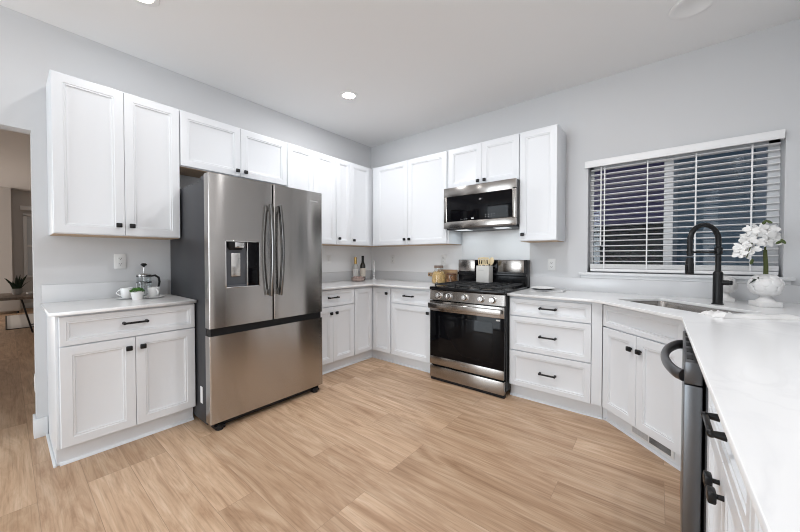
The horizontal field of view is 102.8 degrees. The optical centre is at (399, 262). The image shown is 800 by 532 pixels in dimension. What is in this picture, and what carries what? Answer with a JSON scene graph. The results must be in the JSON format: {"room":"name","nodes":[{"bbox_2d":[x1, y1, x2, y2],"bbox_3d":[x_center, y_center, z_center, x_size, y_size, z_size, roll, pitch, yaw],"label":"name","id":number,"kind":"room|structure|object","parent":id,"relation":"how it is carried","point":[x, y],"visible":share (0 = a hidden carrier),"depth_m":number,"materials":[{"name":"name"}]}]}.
{"room":"kitchen","nodes":[
{"label":"kitchen","id":0,"kind":"room"},
{"bbox_2d":[0,186,32,302],"bbox_3d":[-9.184,-0.318,7.358,0.400,2.830,7.160,1,1,39],"label":"wall","id":1,"kind":"structure","parent":0,"point":[11,216],"depth_m":7.54,"materials":[{"name":"grey paint"}]},
{"bbox_2d":[20,205,32,277],"bbox_3d":[-8.658,-0.516,8.093,0.090,1.720,1.230,1,1,39],"label":"window","id":2,"kind":"structure","parent":1,"relation":"in","point":[27,218],"depth_m":7.71,"materials":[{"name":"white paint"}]},
{"bbox_2d":[21,302,32,308],"bbox_3d":[-8.129,1.007,8.836,0.014,0.130,3.250,1,1,39],"label":"baseboard","id":3,"kind":"structure","parent":1,"relation":"attached to","point":[27,305],"depth_m":7.74,"materials":[{"name":"white paint"}]},
{"bbox_2d":[0,5,370,433],"bbox_3d":[-2.669,-0.225,1.993,0.120,2.830,7.000,1,1,39],"label":"wall","id":4,"kind":"structure","parent":0,"point":[30,47],"depth_m":2.33,"materials":[{"name":"white paint"}]},
{"bbox_2d":[34,374,35,392],"bbox_3d":[-2.517,0.827,2.199,0.072,0.115,0.007,1,1,39],"label":"power outlet","id":5,"kind":"object","parent":4,"relation":"attached to","point":[34,374],"visible":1,"depth_m":2.18,"materials":[{"name":"white plastic"}]},
{"bbox_2d":[33,414,47,438],"bbox_3d":[-2.498,1.121,2.217,0.134,0.130,0.064,1,1,39],"label":"baseboard","id":6,"kind":"structure","parent":4,"relation":"attached to","point":[40,425],"depth_m":2.18,"materials":[{"name":"white paint"}]},
{"bbox_2d":[41,280,167,302],"bbox_3d":[-2.213,0.207,2.454,0.015,0.122,0.722,1,1,39],"label":"backsplash","id":7,"kind":"structure","parent":4,"relation":"attached to","point":[81,291],"depth_m":2.35,"materials":[{"name":"white stone"}]},
{"bbox_2d":[46,69,179,239],"bbox_3d":[-2.068,-0.703,2.347,0.355,1.026,0.687,1,1,39],"label":"upper cabinet","id":8,"kind":"object","parent":4,"relation":"attached to","point":[113,171],"visible":1,"depth_m":2.21,"materials":[{"name":"white paint"}]},
{"bbox_2d":[114,254,125,268],"bbox_3d":[-2.186,-0.013,2.494,0.007,0.115,0.072,1,1,39],"label":"power outlet","id":9,"kind":"object","parent":4,"relation":"attached to","point":[119,259],"visible":1,"depth_m":2.49,"materials":[{"name":"white plastic"}]},
{"bbox_2d":[178,109,286,185],"bbox_3d":[-1.557,-1.001,2.975,0.355,0.452,0.935,1,1,39],"label":"upper cabinet","id":10,"kind":"object","parent":4,"relation":"attached to","point":[205,144],"visible":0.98,"depth_m":2.82,"materials":[{"name":"white paint"}]},
{"bbox_2d":[285,143,335,244],"bbox_3d":[-1.063,-0.725,3.592,0.355,1.026,0.631,1,1,39],"label":"upper cabinet","id":11,"kind":"object","parent":4,"relation":"attached to","point":[308,170],"visible":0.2,"depth_m":3.57,"materials":[{"name":"white paint"}]},
{"bbox_2d":[322,246,370,272],"bbox_3d":[-0.906,-0.052,4.074,0.008,0.339,1.528,1,1,39],"label":"panel","id":12,"kind":"object","parent":4,"relation":"attached to","point":[342,257],"visible":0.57,"depth_m":4.26,"materials":[{"name":"paint"}]},
{"bbox_2d":[327,255,330,263],"bbox_3d":[-0.902,-0.041,4.066,0.008,0.115,0.072,1,1,39],"label":"light switch","id":13,"kind":"object","parent":12,"relation":"attached to","point":[328,256],"visible":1,"depth_m":4.06,"materials":[{"name":"white plastic"}]},
{"bbox_2d":[322,158,386,246],"bbox_3d":[-0.573,-0.735,4.197,0.355,1.026,0.919,1,1,39],"label":"upper cabinet","id":14,"kind":"object","parent":4,"relation":"attached to","point":[354,182],"visible":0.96,"depth_m":3.98,"materials":[{"name":"white paint"}]},
{"bbox_2d":[0,308,680,531],"bbox_3d":[-4.365,1.216,3.427,12.870,0.100,7.260,1,1,39],"label":"floor","id":15,"kind":"structure","parent":0,"point":[380,445],"depth_m":1.85,"materials":[{"name":"brown wood"}]},
{"bbox_2d":[0,300,20,312],"bbox_3d":[-8.680,0.893,7.048,0.500,0.420,0.400,1,1,39],"label":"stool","id":16,"kind":"object","parent":15,"relation":"on","point":[10,305],"visible":0.7,"depth_m":6.93,"materials":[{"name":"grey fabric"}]},
{"bbox_2d":[5,313,33,329],"bbox_3d":[-6.950,1.104,6.599,2.020,0.011,1.520,1,1,39],"label":"area rug","id":17,"kind":"object","parent":15,"relation":"on","point":[20,321],"visible":0.4,"depth_m":6.06,"materials":[{"name":"grey carpet"}]},
{"bbox_2d":[0,292,33,332],"bbox_3d":[-6.549,0.828,5.069,1.040,0.592,1.220,1,1,39],"label":"dining table","id":18,"kind":"object","parent":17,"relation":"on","point":[4,296],"visible":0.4,"depth_m":5.07,"materials":[{"name":"black metal"}]},
{"bbox_2d":[4,275,27,294],"bbox_3d":[-6.357,0.359,5.308,0.181,0.327,0.279,1,1,39],"label":"potted snake plant","id":19,"kind":"object","parent":18,"relation":"on","point":[17,289],"visible":1,"depth_m":5.27,"materials":[{"name":"green plant"}]},
{"bbox_2d":[46,303,195,467],"bbox_3d":[-1.965,0.739,2.270,0.644,0.893,0.720,1,1,39],"label":"base cabinet","id":20,"kind":"object","parent":15,"relation":"on","point":[116,378],"visible":0.87,"depth_m":2.04,"materials":[{"name":"white paint"}]},
{"bbox_2d":[40,294,196,316],"bbox_3d":[-1.969,0.282,2.256,0.641,0.020,0.730,1,1,39],"label":"countertop","id":21,"kind":"structure","parent":20,"relation":"on","point":[53,309],"depth_m":2.11,"materials":[{"name":"white stone"}]},
{"bbox_2d":[129,287,144,299],"bbox_3d":[-1.939,0.225,2.356,0.090,0.090,0.092,1,1,39],"label":"herb pot","id":22,"kind":"object","parent":21,"relation":"on","point":[136,293],"visible":1,"depth_m":2.33,"materials":[{"name":"white ceramic"}]},
{"bbox_2d":[136,263,160,297],"bbox_3d":[-1.986,0.134,2.522,0.162,0.267,0.100,0,1,-16],"label":"press","id":23,"kind":"object","parent":21,"relation":"on","point":[143,274],"visible":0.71,"depth_m":2.51,"materials":[{"name":"silver glass"}]},
{"bbox_2d":[143,295,164,297],"bbox_3d":[-1.900,0.261,2.467,0.138,0.014,0.138,1,1,39],"label":"saucer","id":24,"kind":"object","parent":21,"relation":"on","point":[159,296],"visible":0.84,"depth_m":2.44,"materials":[{"name":"white ceramic"}]},
{"bbox_2d":[148,287,159,296],"bbox_3d":[-1.890,0.225,2.467,0.100,0.078,0.080,0,1,-3],"label":"coffee cup","id":25,"kind":"object","parent":24,"relation":"on","point":[152,291],"visible":0.85,"depth_m":2.44,"materials":[{"name":"white ceramic"}]},
{"bbox_3d":[-2.055,0.262,2.403,0.138,0.014,0.138,1,1,39],"label":"saucer","id":26,"kind":"object","parent":21,"relation":"on","visible":0},
{"bbox_2d":[116,287,132,297],"bbox_3d":[-2.065,0.226,2.405,0.100,0.078,0.080,0,1,15],"label":"coffee cup","id":27,"kind":"object","parent":26,"relation":"on","point":[125,293],"visible":0.75,"depth_m":2.38,"materials":[{"name":"white ceramic"}]},
{"bbox_2d":[170,172,321,430],"bbox_3d":[-1.305,0.269,2.805,0.927,1.815,0.955,1,1,39],"label":"refrigerator","id":28,"kind":"object","parent":15,"relation":"on","point":[249,252],"visible":0.98,"depth_m":2.45,"materials":[{"name":"grey metal"}]},
{"bbox_2d":[321,287,353,374],"bbox_3d":[-0.928,0.717,3.554,0.644,0.893,0.614,1,1,39],"label":"base cabinet","id":29,"kind":"object","parent":15,"relation":"on","point":[337,314],"visible":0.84,"depth_m":3.43,"materials":[{"name":"white paint"}]},
{"bbox_2d":[351,286,393,363],"bbox_3d":[-0.357,0.708,4.064,0.891,0.893,0.894,1,1,39],"label":"base cabinet","id":30,"kind":"object","parent":15,"relation":"on","point":[372,304],"visible":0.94,"depth_m":3.75,"materials":[{"name":"white paint"}]},
{"bbox_2d":[322,279,436,289],"bbox_3d":[-0.332,0.258,3.616,1.478,0.020,1.544,1,1,39],"label":"countertop","id":31,"kind":"structure","parent":30,"relation":"on","point":[368,282],"depth_m":3.69,"materials":[{"name":"white stone"}]},
{"bbox_2d":[353,257,357,276],"bbox_3d":[-0.601,0.079,4.314,0.076,0.315,0.076,1,1,39],"label":"wine bottle","id":32,"kind":"object","parent":31,"relation":"on","point":[355,266],"visible":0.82,"depth_m":4.29,"materials":[{"name":"clear glass"}]},
{"bbox_2d":[351,276,364,281],"bbox_3d":[-0.550,0.206,4.175,0.182,0.065,0.182,1,1,39],"label":"fruit bowl","id":33,"kind":"object","parent":31,"relation":"on","point":[355,278],"visible":0.99,"depth_m":4.11,"materials":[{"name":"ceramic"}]},
{"bbox_2d":[360,256,365,279],"bbox_3d":[-0.507,0.068,4.347,0.076,0.335,0.076,1,1,39],"label":"wine bottle","id":34,"kind":"object","parent":31,"relation":"on","point":[362,265],"visible":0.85,"depth_m":4.32,"materials":[{"name":"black glass"}]},
{"bbox_2d":[371,261,376,279],"bbox_3d":[-0.363,0.099,4.456,0.076,0.266,0.076,1,1,39],"label":"candlestick","id":35,"kind":"object","parent":31,"relation":"on","point":[373,261],"visible":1,"depth_m":4.45,"materials":[{"name":"silver glass"}]},
{"bbox_2d":[432,265,444,283],"bbox_3d":[0.455,0.135,3.764,0.159,0.213,0.158,0,1,1],"label":"pasta jar","id":36,"kind":"object","parent":31,"relation":"on","point":[439,277],"visible":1,"depth_m":3.72,"materials":[{"name":"clear glass"}]},
{"bbox_2d":[428,269,457,281],"bbox_3d":[0.515,0.160,3.887,0.414,0.165,0.018,1,1,39],"label":"cutting board","id":37,"kind":"object","parent":31,"relation":"on","point":[439,270],"visible":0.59,"depth_m":3.84,"materials":[{"name":"brown wood"}]},
{"bbox_2d":[446,273,456,281],"bbox_3d":[0.593,0.181,3.691,0.120,0.123,0.120,1,1,39],"label":"jar","id":38,"kind":"object","parent":31,"relation":"on","point":[449,275],"visible":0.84,"depth_m":3.67,"materials":[{"name":"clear glass"}]},
{"bbox_2d":[391,287,431,372],"bbox_3d":[0.298,0.714,3.696,0.584,0.893,0.644,1,1,39],"label":"base cabinet","id":39,"kind":"object","parent":15,"relation":"on","point":[410,312],"visible":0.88,"depth_m":3.49,"materials":[{"name":"white paint"}]},
{"bbox_2d":[428,260,529,398],"bbox_3d":[0.797,0.568,3.220,0.767,1.197,0.747,1,1,39],"label":"gas range","id":40,"kind":"object","parent":15,"relation":"on","point":[469,318],"visible":0.96,"depth_m":2.97,"materials":[{"name":"silver metal"}]},
{"bbox_2d":[430,285,528,294],"bbox_3d":[0.803,0.249,3.222,0.767,0.032,0.669,1,1,39],"label":"cooktop","id":41,"kind":"object","parent":40,"relation":"in","point":[451,289],"depth_m":2.98,"materials":[{"name":"black metal"}]},
{"bbox_2d":[476,265,492,282],"bbox_3d":[0.892,0.115,3.371,0.144,0.176,0.101,1,1,39],"label":"utensil crock","id":42,"kind":"object","parent":40,"relation":"on","point":[484,274],"visible":1,"depth_m":3.33,"materials":[{"name":"grey ceramic"}]},
{"bbox_2d":[478,257,484,265],"bbox_3d":[0.867,0.054,3.403,0.075,0.234,0.012,1,1,31],"label":"slotted spatula","id":43,"kind":"object","parent":42,"relation":"in","point":[480,258],"visible":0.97,"depth_m":3.40,"materials":[{"name":"beige wood"}]},
{"bbox_2d":[483,257,488,265],"bbox_3d":[0.902,0.055,3.345,0.012,0.234,0.072,-1,1,-41],"label":"slotted spatula","id":44,"kind":"object","parent":42,"relation":"in","point":[485,258],"visible":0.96,"depth_m":3.34,"materials":[{"name":"beige wood"}]},
{"bbox_2d":[489,257,493,265],"bbox_3d":[0.949,0.057,3.344,0.073,0.233,0.018,1,1,39],"label":"wooden spoon","id":45,"kind":"object","parent":42,"relation":"in","point":[491,260],"visible":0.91,"depth_m":3.33,"materials":[{"name":"beige wood"}]},
{"bbox_2d":[509,296,605,419],"bbox_3d":[1.402,0.730,2.805,0.698,0.893,0.644,1,1,39],"label":"base cabinet","id":46,"kind":"object","parent":15,"relation":"on","point":[556,346],"visible":0.97,"depth_m":2.56,"materials":[{"name":"white paint"}]},
{"bbox_2d":[602,305,685,471],"bbox_3d":[1.893,0.744,1.986,1.092,0.893,1.265,1,1,39],"label":"base cabinet","id":47,"kind":"object","parent":15,"relation":"on","point":[641,398],"visible":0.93,"depth_m":2.02,"materials":[{"name":"white paint"}]},
{"bbox_2d":[507,288,799,531],"bbox_3d":[0.842,0.300,1.221,1.808,0.020,3.796,1,1,39],"label":"countertop","id":48,"kind":"structure","parent":47,"relation":"on","point":[750,368],"depth_m":0.80,"materials":[{"name":"white stone"}]},
{"bbox_2d":[530,289,565,292],"bbox_3d":[1.386,0.253,2.988,0.280,0.012,0.200,1,1,35],"label":"serving tray","id":49,"kind":"object","parent":48,"relation":"on","point":[552,290],"visible":0.76,"depth_m":2.91,"materials":[{"name":"white ceramic"}]},
{"bbox_2d":[531,286,554,289],"bbox_3d":[1.337,0.237,2.989,0.216,0.020,0.216,1,1,39],"label":"dinner plate","id":50,"kind":"object","parent":49,"relation":"on","point":[533,287],"visible":0.98,"depth_m":2.98,"materials":[{"name":"white ceramic"}]},
{"bbox_2d":[631,301,740,312],"bbox_3d":[1.841,0.394,2.099,0.404,0.196,0.664,0,1,-6],"label":"sink","id":51,"kind":"object","parent":48,"relation":"in","point":[698,309],"visible":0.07,"depth_m":2.28,"materials":[{"name":"silver metal"}]},
{"bbox_2d":[685,223,732,304],"bbox_3d":[2.023,0.004,2.095,0.293,0.541,0.091,0,1,-6],"label":"kitchen faucet","id":52,"kind":"object","parent":48,"relation":"on","point":[718,282],"visible":1,"depth_m":2.10,"materials":[{"name":"black metal"}]},
{"bbox_2d":[712,276,737,301],"bbox_3d":[2.307,0.181,2.269,0.127,0.180,0.126,1,1,29],"label":"vase","id":53,"kind":"object","parent":48,"relation":"on","point":[727,289],"visible":0.47,"depth_m":2.23,"materials":[{"name":"white ceramic"}]},
{"bbox_2d":[698,310,799,319],"bbox_3d":[1.852,0.263,1.662,0.436,0.036,0.156,0,1,9],"label":"dish towel","id":54,"kind":"object","parent":48,"relation":"on","point":[720,314],"visible":1,"depth_m":1.63,"materials":[{"name":"white fabric"}]},
{"bbox_2d":[732,220,785,307],"bbox_3d":[2.271,0.001,2.031,0.343,0.546,0.160,0,1,1],"label":"potted orchid","id":55,"kind":"object","parent":48,"relation":"on","point":[766,285],"visible":1,"depth_m":2.00,"materials":[{"name":"white plant"}]},
{"bbox_2d":[661,331,707,531],"bbox_3d":[1.369,0.762,1.152,0.672,0.885,0.606,1,1,41],"label":"dishwasher","id":56,"kind":"object","parent":15,"relation":"on","point":[694,387],"visible":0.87,"depth_m":1.08,"materials":[{"name":"grey metal"}]},
{"bbox_2d":[701,377,707,531],"bbox_3d":[1.417,0.713,1.109,0.545,0.785,0.602,1,1,41],"label":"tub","id":57,"kind":"object","parent":56,"relation":"in","point":[704,389],"depth_m":1.07,"materials":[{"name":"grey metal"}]},
{"bbox_2d":[701,390,750,531],"bbox_3d":[1.039,0.768,0.619,0.666,0.893,0.610,1,1,39],"label":"base cabinet","id":58,"kind":"object","parent":15,"relation":"on","point":[728,502],"visible":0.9,"depth_m":0.78,"materials":[{"name":"white paint"}]},
{"bbox_2d":[751,502,762,531],"bbox_3d":[0.654,0.776,0.142,0.666,0.893,0.610,1,1,39],"label":"base cabinet","id":59,"kind":"object","parent":15,"relation":"on","point":[755,525],"visible":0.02,"depth_m":0.54,"materials":[{"name":"white paint"}]},
{"bbox_2d":[0,0,799,190],"bbox_3d":[-4.365,-1.714,3.376,12.870,0.100,7.260,1,1,39],"label":"ceiling","id":60,"kind":"structure","parent":0,"point":[413,67],"depth_m":2.42,"materials":[{"name":"white paint"}]},
{"bbox_2d":[134,0,159,6],"bbox_3d":[-1.579,-1.636,1.950,0.184,0.006,0.184,1,1,39],"label":"recessed light","id":61,"kind":"object","parent":60,"relation":"in","point":[151,3],"visible":1,"depth_m":2.00,"materials":[{"name":"white plastic"}]},
{"bbox_2d":[340,91,357,99],"bbox_3d":[-0.505,-1.657,3.161,0.184,0.006,0.184,1,1,39],"label":"recessed light","id":62,"kind":"object","parent":60,"relation":"in","point":[347,95],"visible":1,"depth_m":3.16,"materials":[{"name":"white plastic"}]},
{"bbox_2d":[668,0,716,19],"bbox_3d":[1.865,-1.637,2.035,0.236,0.007,0.236,1,1,39],"label":"ceiling speaker","id":63,"kind":"object","parent":60,"relation":"attached to","point":[684,9],"visible":1,"depth_m":2.05,"materials":[{"name":"white paint"}]},
{"bbox_2d":[371,19,799,284],"bbox_3d":[1.203,-0.250,3.468,4.290,2.830,0.160,1,1,39],"label":"wall","id":64,"kind":"structure","parent":0,"point":[748,84],"depth_m":2.62,"materials":[{"name":"white paint"}]},
{"bbox_2d":[322,270,458,282],"bbox_3d":[-0.321,0.187,3.631,1.480,0.122,1.510,1,1,39],"label":"backsplash","id":65,"kind":"structure","parent":64,"relation":"attached to","point":[386,275],"depth_m":4.25,"materials":[{"name":"white stone"}]},
{"bbox_2d":[371,245,461,271],"bbox_3d":[0.151,-0.055,4.210,1.482,0.339,0.008,1,1,39],"label":"panel","id":66,"kind":"object","parent":64,"relation":"attached to","point":[407,258],"visible":0.86,"depth_m":4.16,"materials":[{"name":"stone"}]},
{"bbox_2d":[391,255,394,262],"bbox_3d":[-0.099,-0.052,4.403,0.072,0.115,0.007,1,1,39],"label":"power outlet","id":67,"kind":"object","parent":66,"relation":"attached to","point":[392,256],"visible":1,"depth_m":4.40,"materials":[{"name":"white plastic"}]},
{"bbox_2d":[441,255,445,263],"bbox_3d":[0.529,-0.043,3.895,0.072,0.115,0.007,1,1,39],"label":"power outlet","id":68,"kind":"object","parent":66,"relation":"attached to","point":[443,257],"visible":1,"depth_m":3.89,"materials":[{"name":"white plastic"}]},
{"bbox_2d":[373,150,461,246],"bbox_3d":[0.169,-0.731,3.960,1.152,1.026,0.356,1,1,39],"label":"upper cabinet","id":69,"kind":"object","parent":64,"relation":"attached to","point":[408,195],"visible":0.97,"depth_m":3.80,"materials":[{"name":"white paint"}]},
{"bbox_2d":[449,133,519,187],"bbox_3d":[0.917,-1.013,3.352,0.761,0.442,0.356,1,1,39],"label":"upper cabinet","id":70,"kind":"object","parent":64,"relation":"attached to","point":[497,159],"visible":0.85,"depth_m":3.20,"materials":[{"name":"white paint"}]},
{"bbox_2d":[444,178,519,231],"bbox_3d":[0.895,-0.568,3.328,0.766,0.440,0.426,1,1,39],"label":"microwave","id":71,"kind":"object","parent":70,"relation":"attached to","point":[495,205],"visible":0.96,"depth_m":3.14,"materials":[{"name":"silver metal"}]},
{"bbox_2d":[462,229,529,259],"bbox_3d":[1.030,-0.071,3.505,0.766,0.570,0.004,1,1,39],"label":"panel","id":72,"kind":"object","parent":64,"relation":"attached to","point":[501,244],"visible":0.57,"depth_m":3.49,"materials":[{"name":"stone"}]},
{"bbox_2d":[519,124,565,242],"bbox_3d":[1.342,-0.715,3.013,0.327,1.026,0.356,1,1,39],"label":"upper cabinet","id":73,"kind":"object","parent":64,"relation":"attached to","point":[542,150],"visible":1,"depth_m":2.91,"materials":[{"name":"white paint"}]},
{"bbox_2d":[548,259,555,270],"bbox_3d":[1.489,0.015,3.134,0.072,0.115,0.007,1,1,39],"label":"power outlet","id":74,"kind":"object","parent":64,"relation":"attached to","point":[551,262],"visible":1,"depth_m":3.13,"materials":[{"name":"white plastic"}]},
{"bbox_2d":[530,276,799,303],"bbox_3d":[2.031,0.203,2.692,1.808,0.122,0.015,1,1,39],"label":"backsplash","id":75,"kind":"structure","parent":64,"relation":"attached to","point":[791,293],"depth_m":2.64,"materials":[{"name":"white stone"}]},
{"bbox_2d":[579,139,795,284],"bbox_3d":[2.220,-0.384,2.620,1.295,1.053,0.192,1,1,39],"label":"window","id":76,"kind":"structure","parent":64,"relation":"in","point":[591,274],"depth_m":2.61,"materials":[{"name":"white paint"}]},
{"bbox_2d":[585,129,785,275],"bbox_3d":[2.184,-0.418,2.589,1.193,1.000,0.109,1,1,39],"label":"window blind","id":77,"kind":"object","parent":76,"relation":"attached to","point":[777,134],"visible":0.92,"depth_m":2.52,"materials":[{"name":"white plastic"}]},
{"label":"outside","id":78,"kind":"structure","parent":0,"visible":0},
{"bbox_3d":[4.519,1.420,6.051,10.000,0.100,7.700,1,1,39],"label":"ground","id":79,"kind":"structure","parent":78,"visible":0},
{"bbox_2d":[594,238,662,266],"bbox_3d":[2.197,0.546,4.520,2.493,1.700,0.025,1,1,39],"label":"fence","id":80,"kind":"object","parent":79,"relation":"on","point":[622,253],"visible":0.07,"depth_m":3.96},
{"bbox_2d":[594,244,662,265],"bbox_3d":[2.604,0.590,3.719,0.987,1.644,0.476,1,1,39],"label":"shrub","id":81,"kind":"object","parent":79,"relation":"on","point":[654,253],"visible":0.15,"depth_m":3.69,"materials":[{"name":"green plant"}]},
{"bbox_2d":[594,162,663,265],"bbox_3d":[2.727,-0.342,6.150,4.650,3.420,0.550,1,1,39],"label":"garage","id":82,"kind":"structure","parent":79,"relation":"on","point":[659,163],"depth_m":5.32,"materials":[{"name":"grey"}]},
{"bbox_2d":[672,147,766,268],"bbox_3d":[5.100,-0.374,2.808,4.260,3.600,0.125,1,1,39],"label":"window","id":83,"kind":"structure","parent":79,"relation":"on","point":[763,194],"depth_m":3.81,"materials":[{"name":"blue"}]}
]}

